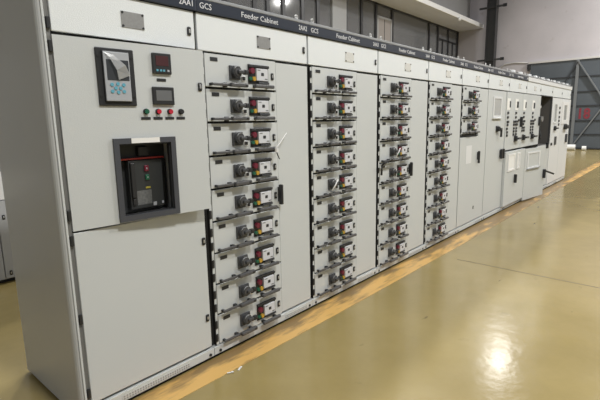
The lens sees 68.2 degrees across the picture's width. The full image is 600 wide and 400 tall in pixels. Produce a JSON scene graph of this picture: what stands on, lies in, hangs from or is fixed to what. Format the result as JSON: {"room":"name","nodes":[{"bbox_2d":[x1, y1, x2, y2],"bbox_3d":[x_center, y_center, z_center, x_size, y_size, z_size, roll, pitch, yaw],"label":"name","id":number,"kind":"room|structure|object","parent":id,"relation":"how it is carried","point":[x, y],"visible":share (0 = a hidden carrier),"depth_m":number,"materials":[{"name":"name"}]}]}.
{"room":"electrical room","nodes":[
{"label":"electrical room","id":0,"kind":"room"},
{"bbox_2d":[0,149,599,399],"bbox_3d":[6.026,0.396,6.397,20.700,0.200,32.000,7,13,40],"label":"floor","id":1,"kind":"structure","parent":0,"point":[451,328],"depth_m":3.19,"materials":[{"name":"beige paint"}]},
{"bbox_2d":[0,170,14,282],"bbox_3d":[-3.289,-0.282,4.339,0.811,2.200,2.200,7,13,40],"label":"tall cabinet","id":2,"kind":"object","parent":1,"relation":"on","point":[7,273],"visible":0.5,"depth_m":4.32,"materials":[{"name":"white metal"}]},
{"bbox_2d":[0,0,213,399],"bbox_3d":[-1.123,-0.059,2.609,0.869,2.276,0.844,7,13,40],"label":"tall cabinet","id":3,"kind":"object","parent":1,"relation":"on","point":[104,162],"visible":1,"depth_m":2.31,"materials":[{"name":"grey metal"}]},
{"bbox_2d":[143,109,149,113],"bbox_3d":[-0.798,-0.461,2.303,0.030,0.030,0.019,-11,14,-43],"label":"lamp","id":4,"kind":"object","parent":3,"relation":"attached to","point":[145,111],"depth_m":2.30,"materials":[{"name":"green plastic"}]},
{"bbox_2d":[123,362,190,399],"bbox_3d":[-0.820,1.048,2.572,0.004,0.030,0.440,7,13,40],"label":"vent grille","id":5,"kind":"object","parent":3,"relation":"attached to","point":[130,392],"depth_m":2.56,"materials":[{"name":"grey metal"}]},
{"bbox_2d":[155,109,161,113],"bbox_3d":[-0.750,-0.469,2.350,0.030,0.030,0.019,-11,14,-43],"label":"lamp","id":6,"kind":"object","parent":3,"relation":"attached to","point":[157,111],"depth_m":2.34,"materials":[{"name":"red plastic"}]},
{"bbox_2d":[193,0,311,356],"bbox_3d":[-0.526,-0.192,3.300,0.852,2.276,1.000,7,13,40],"label":"tall cabinet","id":7,"kind":"object","parent":1,"relation":"on","point":[257,232],"visible":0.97,"depth_m":2.98,"materials":[{"name":"grey metal"}]},
{"bbox_2d":[229,65,247,79],"bbox_3d":[-0.382,-0.797,2.766,0.062,0.085,0.111,7,13,40],"label":"switch","id":8,"kind":"object","parent":7,"relation":"attached to","point":[236,72],"depth_m":2.75,"materials":[{"name":"grey plastic"}]},
{"bbox_2d":[230,99,249,112],"bbox_3d":[-0.378,-0.595,2.801,0.062,0.085,0.111,7,13,40],"label":"switch","id":9,"kind":"object","parent":7,"relation":"attached to","point":[236,105],"depth_m":2.79,"materials":[{"name":"grey plastic"}]},
{"bbox_2d":[232,132,250,145],"bbox_3d":[-0.374,-0.393,2.836,0.062,0.085,0.111,7,13,40],"label":"switch","id":10,"kind":"object","parent":7,"relation":"attached to","point":[238,138],"depth_m":2.82,"materials":[{"name":"grey plastic"}]},
{"bbox_2d":[233,164,251,177],"bbox_3d":[-0.370,-0.191,2.872,0.062,0.085,0.111,7,13,40],"label":"switch","id":11,"kind":"object","parent":7,"relation":"attached to","point":[239,170],"depth_m":2.86,"materials":[{"name":"grey plastic"}]},
{"bbox_2d":[235,194,252,208],"bbox_3d":[-0.367,0.011,2.907,0.062,0.085,0.111,7,13,40],"label":"switch","id":12,"kind":"object","parent":7,"relation":"attached to","point":[242,201],"depth_m":2.90,"materials":[{"name":"grey plastic"}]},
{"bbox_2d":[236,225,253,238],"bbox_3d":[-0.363,0.214,2.943,0.062,0.085,0.111,7,13,40],"label":"switch","id":13,"kind":"object","parent":7,"relation":"attached to","point":[242,231],"depth_m":2.93,"materials":[{"name":"grey plastic"}]},
{"bbox_2d":[237,254,255,268],"bbox_3d":[-0.359,0.416,2.978,0.062,0.085,0.111,7,13,40],"label":"switch","id":14,"kind":"object","parent":7,"relation":"attached to","point":[244,261],"depth_m":2.96,"materials":[{"name":"grey plastic"}]},
{"bbox_2d":[239,283,256,297],"bbox_3d":[-0.355,0.618,3.014,0.062,0.085,0.111,7,13,40],"label":"switch","id":15,"kind":"object","parent":7,"relation":"attached to","point":[246,290],"depth_m":3.00,"materials":[{"name":"grey plastic"}]},
{"bbox_2d":[240,311,257,326],"bbox_3d":[-0.351,0.820,3.049,0.062,0.085,0.111,7,13,40],"label":"switch","id":16,"kind":"object","parent":7,"relation":"attached to","point":[247,318],"depth_m":3.04,"materials":[{"name":"grey plastic"}]},
{"bbox_2d":[275,133,286,158],"bbox_3d":[-0.132,-0.378,3.092,0.023,0.180,0.157,4,11,26],"label":"cable tie","id":17,"kind":"object","parent":7,"relation":"attached to","point":[276,148],"visible":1,"depth_m":3.04,"materials":[{"name":"white plastic"}]},
{"bbox_2d":[306,19,379,307],"bbox_3d":[0.127,-0.335,4.043,0.852,2.276,1.000,7,13,40],"label":"tall cabinet","id":18,"kind":"object","parent":1,"relation":"on","point":[341,65],"visible":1,"depth_m":3.72,"materials":[{"name":"grey metal"}]},
{"bbox_2d":[327,128,340,138],"bbox_3d":[0.279,-0.536,3.580,0.062,0.085,0.111,7,13,40],"label":"switch","id":19,"kind":"object","parent":18,"relation":"attached to","point":[332,133],"depth_m":3.56,"materials":[{"name":"grey plastic"}]},
{"bbox_2d":[327,102,340,112],"bbox_3d":[0.275,-0.738,3.544,0.062,0.085,0.111,7,13,40],"label":"switch","id":20,"kind":"object","parent":18,"relation":"attached to","point":[332,107],"depth_m":3.52,"materials":[{"name":"grey plastic"}]},
{"bbox_2d":[327,76,340,86],"bbox_3d":[0.271,-0.940,3.509,0.062,0.085,0.111,7,13,40],"label":"switch","id":21,"kind":"object","parent":18,"relation":"attached to","point":[332,81],"depth_m":3.49,"materials":[{"name":"grey plastic"}]},
{"bbox_2d":[328,154,340,164],"bbox_3d":[0.283,-0.334,3.615,0.062,0.085,0.111,7,13,40],"label":"switch","id":22,"kind":"object","parent":18,"relation":"attached to","point":[333,159],"depth_m":3.60,"materials":[{"name":"grey plastic"}]},
{"bbox_2d":[328,250,341,261],"bbox_3d":[0.299,0.475,3.757,0.062,0.085,0.111,7,13,40],"label":"switch","id":23,"kind":"object","parent":18,"relation":"attached to","point":[333,255],"depth_m":3.74,"materials":[{"name":"grey plastic"}]},
{"bbox_2d":[328,226,341,237],"bbox_3d":[0.295,0.273,3.721,0.062,0.085,0.111,7,13,40],"label":"switch","id":24,"kind":"object","parent":18,"relation":"attached to","point":[333,231],"depth_m":3.70,"materials":[{"name":"grey plastic"}]},
{"bbox_2d":[328,203,341,213],"bbox_3d":[0.291,0.071,3.686,0.062,0.085,0.111,7,13,40],"label":"switch","id":25,"kind":"object","parent":18,"relation":"attached to","point":[333,208],"depth_m":3.67,"materials":[{"name":"grey plastic"}]},
{"bbox_2d":[328,178,341,189],"bbox_3d":[0.287,-0.132,3.651,0.062,0.085,0.111,7,13,40],"label":"switch","id":26,"kind":"object","parent":18,"relation":"attached to","point":[331,181],"depth_m":3.63,"materials":[{"name":"grey plastic"}]},
{"bbox_2d":[329,273,341,284],"bbox_3d":[0.303,0.677,3.792,0.062,0.085,0.111,7,13,40],"label":"switch","id":27,"kind":"object","parent":18,"relation":"attached to","point":[333,277],"depth_m":3.78,"materials":[{"name":"grey plastic"}]},
{"bbox_2d":[135,161,599,399],"bbox_3d":[3.978,0.080,7.867,0.238,0.012,31.600,7,13,40],"label":"floor marking line","id":28,"kind":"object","parent":1,"relation":"on","point":[191,381],"depth_m":3.53,"materials":[{"name":"yellow paint"}]},
{"bbox_2d":[374,36,430,274],"bbox_3d":[0.797,-0.481,4.805,0.852,2.276,1.050,7,13,40],"label":"tall cabinet","id":29,"kind":"object","parent":1,"relation":"on","point":[402,70],"visible":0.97,"depth_m":4.48,"materials":[{"name":"grey metal"}]},
{"bbox_2d":[380,157,401,174],"bbox_3d":[0.893,-0.329,4.282,0.328,0.156,0.049,-10,13,-42],"label":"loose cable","id":30,"kind":"object","parent":29,"relation":"hanging from","point":[392,159],"visible":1,"depth_m":4.20,"materials":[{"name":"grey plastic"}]},
{"bbox_2d":[388,247,398,256],"bbox_3d":[0.956,0.534,4.535,0.062,0.085,0.111,7,13,40],"label":"switch","id":31,"kind":"object","parent":29,"relation":"attached to","point":[391,250],"depth_m":4.52,"materials":[{"name":"grey plastic"}]},
{"bbox_2d":[388,228,398,236],"bbox_3d":[0.952,0.332,4.500,0.062,0.085,0.111,7,13,40],"label":"switch","id":32,"kind":"object","parent":29,"relation":"attached to","point":[391,231],"depth_m":4.48,"materials":[{"name":"grey plastic"}]},
{"bbox_2d":[389,208,398,217],"bbox_3d":[0.948,0.130,4.465,0.062,0.085,0.111,7,13,40],"label":"switch","id":33,"kind":"object","parent":29,"relation":"attached to","point":[392,212],"depth_m":4.45,"materials":[{"name":"grey plastic"}]},
{"bbox_2d":[389,188,399,196],"bbox_3d":[0.945,-0.072,4.429,0.062,0.085,0.111,7,13,40],"label":"switch","id":34,"kind":"object","parent":29,"relation":"attached to","point":[392,191],"depth_m":4.41,"materials":[{"name":"grey plastic"}]},
{"bbox_2d":[389,168,399,176],"bbox_3d":[0.941,-0.274,4.394,0.062,0.085,0.111,7,13,40],"label":"switch","id":35,"kind":"object","parent":29,"relation":"attached to","point":[392,171],"depth_m":4.37,"materials":[{"name":"grey plastic"}]},
{"bbox_2d":[390,147,400,155],"bbox_3d":[0.937,-0.476,4.358,0.062,0.085,0.111,7,13,40],"label":"switch","id":36,"kind":"object","parent":29,"relation":"attached to","point":[393,150],"depth_m":4.34,"materials":[{"name":"grey plastic"}]},
{"bbox_2d":[390,126,400,134],"bbox_3d":[0.933,-0.679,4.323,0.062,0.085,0.111,7,13,40],"label":"switch","id":37,"kind":"object","parent":29,"relation":"attached to","point":[393,129],"depth_m":4.30,"materials":[{"name":"grey plastic"}]},
{"bbox_2d":[390,105,400,113],"bbox_3d":[0.929,-0.881,4.287,0.062,0.085,0.111,7,13,40],"label":"switch","id":38,"kind":"object","parent":29,"relation":"attached to","point":[393,108],"depth_m":4.27,"materials":[{"name":"grey plastic"}]},
{"bbox_2d":[391,83,401,91],"bbox_3d":[0.925,-1.083,4.252,0.062,0.085,0.111,7,13,40],"label":"switch","id":39,"kind":"object","parent":29,"relation":"attached to","point":[394,86],"depth_m":4.23,"materials":[{"name":"grey plastic"}]},
{"bbox_2d":[421,49,464,250],"bbox_3d":[1.455,-0.625,5.554,0.852,2.276,0.965,7,13,40],"label":"tall cabinet","id":40,"kind":"object","parent":1,"relation":"on","point":[444,80],"visible":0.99,"depth_m":5.24,"materials":[{"name":"grey metal"}]},
{"bbox_2d":[432,228,440,235],"bbox_3d":[1.643,0.384,5.316,0.062,0.085,0.111,7,13,40],"label":"switch","id":41,"kind":"object","parent":40,"relation":"attached to","point":[435,231],"depth_m":5.30,"materials":[{"name":"grey plastic"}]},
{"bbox_2d":[433,211,441,218],"bbox_3d":[1.639,0.182,5.280,0.062,0.085,0.111,7,13,40],"label":"switch","id":42,"kind":"object","parent":40,"relation":"attached to","point":[435,213],"depth_m":5.26,"materials":[{"name":"grey plastic"}]},
{"bbox_2d":[434,194,441,201],"bbox_3d":[1.635,-0.020,5.245,0.062,0.085,0.111,7,13,40],"label":"switch","id":43,"kind":"object","parent":40,"relation":"attached to","point":[436,196],"depth_m":5.22,"materials":[{"name":"grey plastic"}]},
{"bbox_2d":[434,177,442,184],"bbox_3d":[1.631,-0.223,5.210,0.062,0.085,0.111,7,13,40],"label":"switch","id":44,"kind":"object","parent":40,"relation":"attached to","point":[436,179],"depth_m":5.19,"materials":[{"name":"grey plastic"}]},
{"bbox_2d":[435,160,443,167],"bbox_3d":[1.627,-0.425,5.174,0.062,0.085,0.111,7,13,40],"label":"switch","id":45,"kind":"object","parent":40,"relation":"attached to","point":[437,162],"depth_m":5.15,"materials":[{"name":"grey plastic"}]},
{"bbox_2d":[435,142,443,149],"bbox_3d":[1.623,-0.627,5.139,0.062,0.085,0.111,7,13,40],"label":"switch","id":46,"kind":"object","parent":40,"relation":"attached to","point":[438,145],"depth_m":5.12,"materials":[{"name":"grey plastic"}]},
{"bbox_2d":[436,124,444,131],"bbox_3d":[1.619,-0.829,5.103,0.062,0.085,0.111,7,13,40],"label":"switch","id":47,"kind":"object","parent":40,"relation":"attached to","point":[438,126],"depth_m":5.08,"materials":[{"name":"grey plastic"}]},
{"bbox_2d":[436,106,445,113],"bbox_3d":[1.615,-1.031,5.068,0.062,0.085,0.111,7,13,40],"label":"switch","id":48,"kind":"object","parent":40,"relation":"attached to","point":[439,109],"depth_m":5.05,"materials":[{"name":"grey plastic"}]},
{"bbox_2d":[437,88,445,95],"bbox_3d":[1.611,-1.233,5.032,0.062,0.085,0.111,7,13,40],"label":"switch","id":49,"kind":"object","parent":40,"relation":"attached to","point":[440,91],"depth_m":5.01,"materials":[{"name":"grey plastic"}]},
{"bbox_2d":[454,57,490,234],"bbox_3d":[2.093,-0.765,6.279,0.852,2.276,0.985,7,13,40],"label":"tall cabinet","id":50,"kind":"object","parent":1,"relation":"on","point":[475,76],"visible":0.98,"depth_m":5.98,"materials":[{"name":"grey metal"}]},
{"bbox_2d":[467,123,474,129],"bbox_3d":[2.250,-0.967,5.821,0.062,0.085,0.111,7,13,40],"label":"switch","id":51,"kind":"object","parent":50,"relation":"attached to","point":[469,126],"depth_m":5.80,"materials":[{"name":"grey plastic"}]},
{"bbox_2d":[468,107,475,113],"bbox_3d":[2.246,-1.169,5.785,0.062,0.085,0.111,7,13,40],"label":"switch","id":52,"kind":"object","parent":50,"relation":"attached to","point":[470,109],"depth_m":5.76,"materials":[{"name":"grey plastic"}]},
{"bbox_2d":[469,91,475,97],"bbox_3d":[2.242,-1.371,5.750,0.062,0.085,0.111,7,13,40],"label":"switch","id":53,"kind":"object","parent":50,"relation":"attached to","point":[471,93],"depth_m":5.73,"materials":[{"name":"grey plastic"}]},
{"bbox_2d":[477,0,506,66],"bbox_3d":[9.676,-8.155,22.330,1.300,11.000,0.600,7,13,40],"label":"steel column","id":54,"kind":"structure","parent":1,"relation":"on","point":[493,6],"depth_m":22.26,"materials":[{"name":"black metal"}]},
{"bbox_2d":[481,64,511,220],"bbox_3d":[2.736,-0.906,7.011,0.850,2.276,0.985,7,13,40],"label":"tall cabinet","id":55,"kind":"object","parent":1,"relation":"on","point":[499,79],"visible":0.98,"depth_m":6.69,"materials":[{"name":"grey metal"}]},
{"bbox_2d":[500,69,528,210],"bbox_3d":[3.345,-1.041,7.684,0.877,2.287,1.140,7,13,40],"label":"tall cabinet","id":56,"kind":"object","parent":1,"relation":"on","point":[513,162],"visible":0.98,"depth_m":7.34,"materials":[{"name":"grey metal"}]},
{"bbox_2d":[514,135,521,141],"bbox_3d":[3.653,-1.033,7.425,0.075,0.110,0.205,7,13,40],"label":"switch","id":57,"kind":"object","parent":56,"relation":"attached to","point":[516,138],"depth_m":7.38,"materials":[{"name":"grey plastic"}]},
{"bbox_2d":[458,259,598,287],"bbox_3d":[2.880,0.815,3.768,3.183,0.002,0.010,8,14,43],"label":"trim","id":58,"kind":"structure","parent":1,"relation":"on","point":[458,259],"depth_m":4.36,"materials":[{"name":"brown"}]},
{"bbox_2d":[518,74,553,201],"bbox_3d":[4.080,-1.171,8.348,1.104,2.287,1.375,7,13,40],"label":"tall cabinet","id":59,"kind":"object","parent":1,"relation":"on","point":[534,171],"visible":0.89,"depth_m":8.16,"materials":[{"name":"grey metal"}]},
{"bbox_2d":[536,77,554,188],"bbox_3d":[4.667,-1.336,9.223,0.830,2.287,0.980,7,13,40],"label":"tall cabinet","id":60,"kind":"object","parent":1,"relation":"on","point":[546,95],"visible":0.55,"depth_m":9.29,"materials":[{"name":"grey metal"}]},
{"bbox_2d":[545,80,563,187],"bbox_3d":[5.303,-1.470,9.916,0.870,2.287,0.920,7,13,40],"label":"tall cabinet","id":61,"kind":"object","parent":1,"relation":"on","point":[558,87],"visible":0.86,"depth_m":9.63,"materials":[{"name":"grey metal"}]},
{"bbox_2d":[554,83,572,183],"bbox_3d":[5.938,-1.607,10.630,0.880,2.287,1.010,7,13,40],"label":"tall cabinet","id":62,"kind":"object","parent":1,"relation":"on","point":[566,96],"visible":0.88,"depth_m":10.32,"materials":[{"name":"grey metal"}]},
{"bbox_2d":[567,144,575,149],"bbox_3d":[12.526,-2.451,20.584,0.495,0.260,0.256,7,13,40],"label":"roll","id":63,"kind":"object","parent":1,"relation":"on","point":[569,146],"visible":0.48,"depth_m":20.45,"materials":[{"name":"white paper"}]},
{"bbox_2d":[372,0,481,31],"bbox_3d":[-2.392,-6.925,12.391,3.770,0.170,32.000,7,13,40],"label":"ceiling","id":64,"kind":"structure","parent":0,"point":[412,7],"depth_m":19.66,"materials":[{"name":"white paint"}]},
{"bbox_2d":[429,0,470,17],"bbox_3d":[-1.596,-9.291,11.236,0.200,4.500,32.000,7,13,40],"label":"wall","id":65,"kind":"structure","parent":0,"point":[462,7],"depth_m":22.12,"materials":[{"name":"grey paint"}]},
{"bbox_2d":[458,0,599,149],"bbox_3d":[15.490,-7.556,18.274,23.300,11.000,0.300,7,13,40],"label":"wall","id":66,"kind":"structure","parent":0,"point":[528,30],"depth_m":21.50,"materials":[{"name":"paint"}]},
{"bbox_2d":[415,0,483,28],"bbox_3d":[-0.939,-6.740,11.149,0.070,0.200,32.000,7,13,40],"label":"trim","id":67,"kind":"structure","parent":66,"relation":"attached to","point":[425,2],"depth_m":19.76,"materials":[{"name":"white"}]},
{"bbox_2d":[499,62,527,67],"bbox_3d":[10.673,-6.320,22.500,1.575,1.294,0.064,7,13,40],"label":"conduit pipe","id":68,"kind":"object","parent":66,"relation":"attached to","point":[512,62],"visible":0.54,"depth_m":22.32,"materials":[{"name":"grey metal"}]},
{"bbox_2d":[528,55,599,148],"bbox_3d":[14.756,-4.271,19.192,9.150,4.180,0.235,7,13,40],"label":"gate","id":69,"kind":"object","parent":66,"relation":"attached to","point":[582,73],"visible":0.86,"depth_m":20.62,"materials":[{"name":"grey metal"}]},
{"bbox_3d":[-1.926,-2.974,12.741,0.200,4.550,32.000,7,13,40],"label":"wall","id":70,"kind":"structure","parent":0,"visible":0},
{"bbox_2d":[222,0,251,7],"bbox_3d":[-1.744,-6.031,12.349,0.120,1.600,1.170,7,13,40],"label":"window","id":71,"kind":"structure","parent":70,"relation":"in","point":[248,3],"depth_m":12.54,"materials":[{"name":"grey glass"}]},
{"bbox_2d":[252,0,265,10],"bbox_3d":[-1.205,-6.149,12.963,0.120,1.600,0.620,7,13,40],"label":"window","id":72,"kind":"structure","parent":70,"relation":"in","point":[256,4],"depth_m":13.01,"materials":[{"name":"grey glass"}]},
{"bbox_2d":[265,0,281,14],"bbox_3d":[-0.796,-6.239,13.427,0.120,1.600,0.770,7,13,40],"label":"window","id":73,"kind":"structure","parent":70,"relation":"in","point":[273,6],"depth_m":13.46,"materials":[{"name":"grey glass"}]},
{"bbox_2d":[281,0,299,19],"bbox_3d":[-0.273,-6.353,14.022,0.120,1.600,0.970,7,13,40],"label":"window","id":74,"kind":"structure","parent":70,"relation":"in","point":[289,8],"depth_m":14.03,"materials":[{"name":"grey glass"}]},
{"bbox_2d":[300,0,315,22],"bbox_3d":[0.282,-6.474,14.653,0.120,1.600,0.870,7,13,40],"label":"window","id":75,"kind":"structure","parent":70,"relation":"in","point":[307,7],"depth_m":14.65,"materials":[{"name":"grey glass"}]},
{"bbox_2d":[316,0,330,26],"bbox_3d":[0.805,-6.589,15.248,0.120,1.600,0.870,7,13,40],"label":"window","id":76,"kind":"structure","parent":70,"relation":"in","point":[323,7],"depth_m":15.27,"materials":[{"name":"grey glass"}]},
{"bbox_2d":[331,0,346,30],"bbox_3d":[1.360,-6.713,15.894,0.160,1.600,0.850,7,13,40],"label":"trim","id":77,"kind":"structure","parent":70,"relation":"attached to","point":[338,7],"depth_m":15.83,"materials":[{"name":"grey paint"}]},
{"bbox_2d":[347,0,359,33],"bbox_3d":[1.965,-6.843,16.567,0.120,1.600,1.120,7,13,40],"label":"window","id":78,"kind":"structure","parent":70,"relation":"in","point":[353,6],"depth_m":16.60,"materials":[{"name":"grey glass"}]},
{"bbox_2d":[360,0,375,37],"bbox_3d":[2.651,-6.993,17.348,0.120,1.600,1.120,7,13,40],"label":"window","id":79,"kind":"structure","parent":70,"relation":"in","point":[367,7],"depth_m":17.29,"materials":[{"name":"grey glass"}]},
{"bbox_2d":[374,2,391,37],"bbox_3d":[3.423,-7.162,18.225,0.120,1.600,1.380,7,13,40],"label":"window","id":80,"kind":"structure","parent":70,"relation":"in","point":[382,10],"depth_m":17.93,"materials":[{"name":"grey glass"}]},
{"bbox_2d":[377,15,391,41],"bbox_3d":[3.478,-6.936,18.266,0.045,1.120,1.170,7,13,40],"label":"door","id":81,"kind":"structure","parent":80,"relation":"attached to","point":[384,25],"depth_m":18.25,"materials":[{"name":"grey"}]},
{"bbox_2d":[391,8,429,50],"bbox_3d":[5.008,-7.508,20.027,0.120,1.600,3.610,7,13,40],"label":"window","id":82,"kind":"structure","parent":70,"relation":"in","point":[410,30],"depth_m":19.86,"materials":[{"name":"grey glass"}]},
{"bbox_2d":[427,22,437,52],"bbox_3d":[6.491,-7.833,21.714,0.120,1.600,1.070,7,13,40],"label":"window","id":83,"kind":"structure","parent":70,"relation":"in","point":[432,27],"depth_m":21.66,"materials":[{"name":"grey glass"}]},
{"bbox_2d":[436,25,458,57],"bbox_3d":[7.664,-8.089,23.048,0.120,1.600,2.660,7,13,40],"label":"window","id":84,"kind":"structure","parent":70,"relation":"in","point":[447,38],"depth_m":22.96,"materials":[{"name":"grey glass"}]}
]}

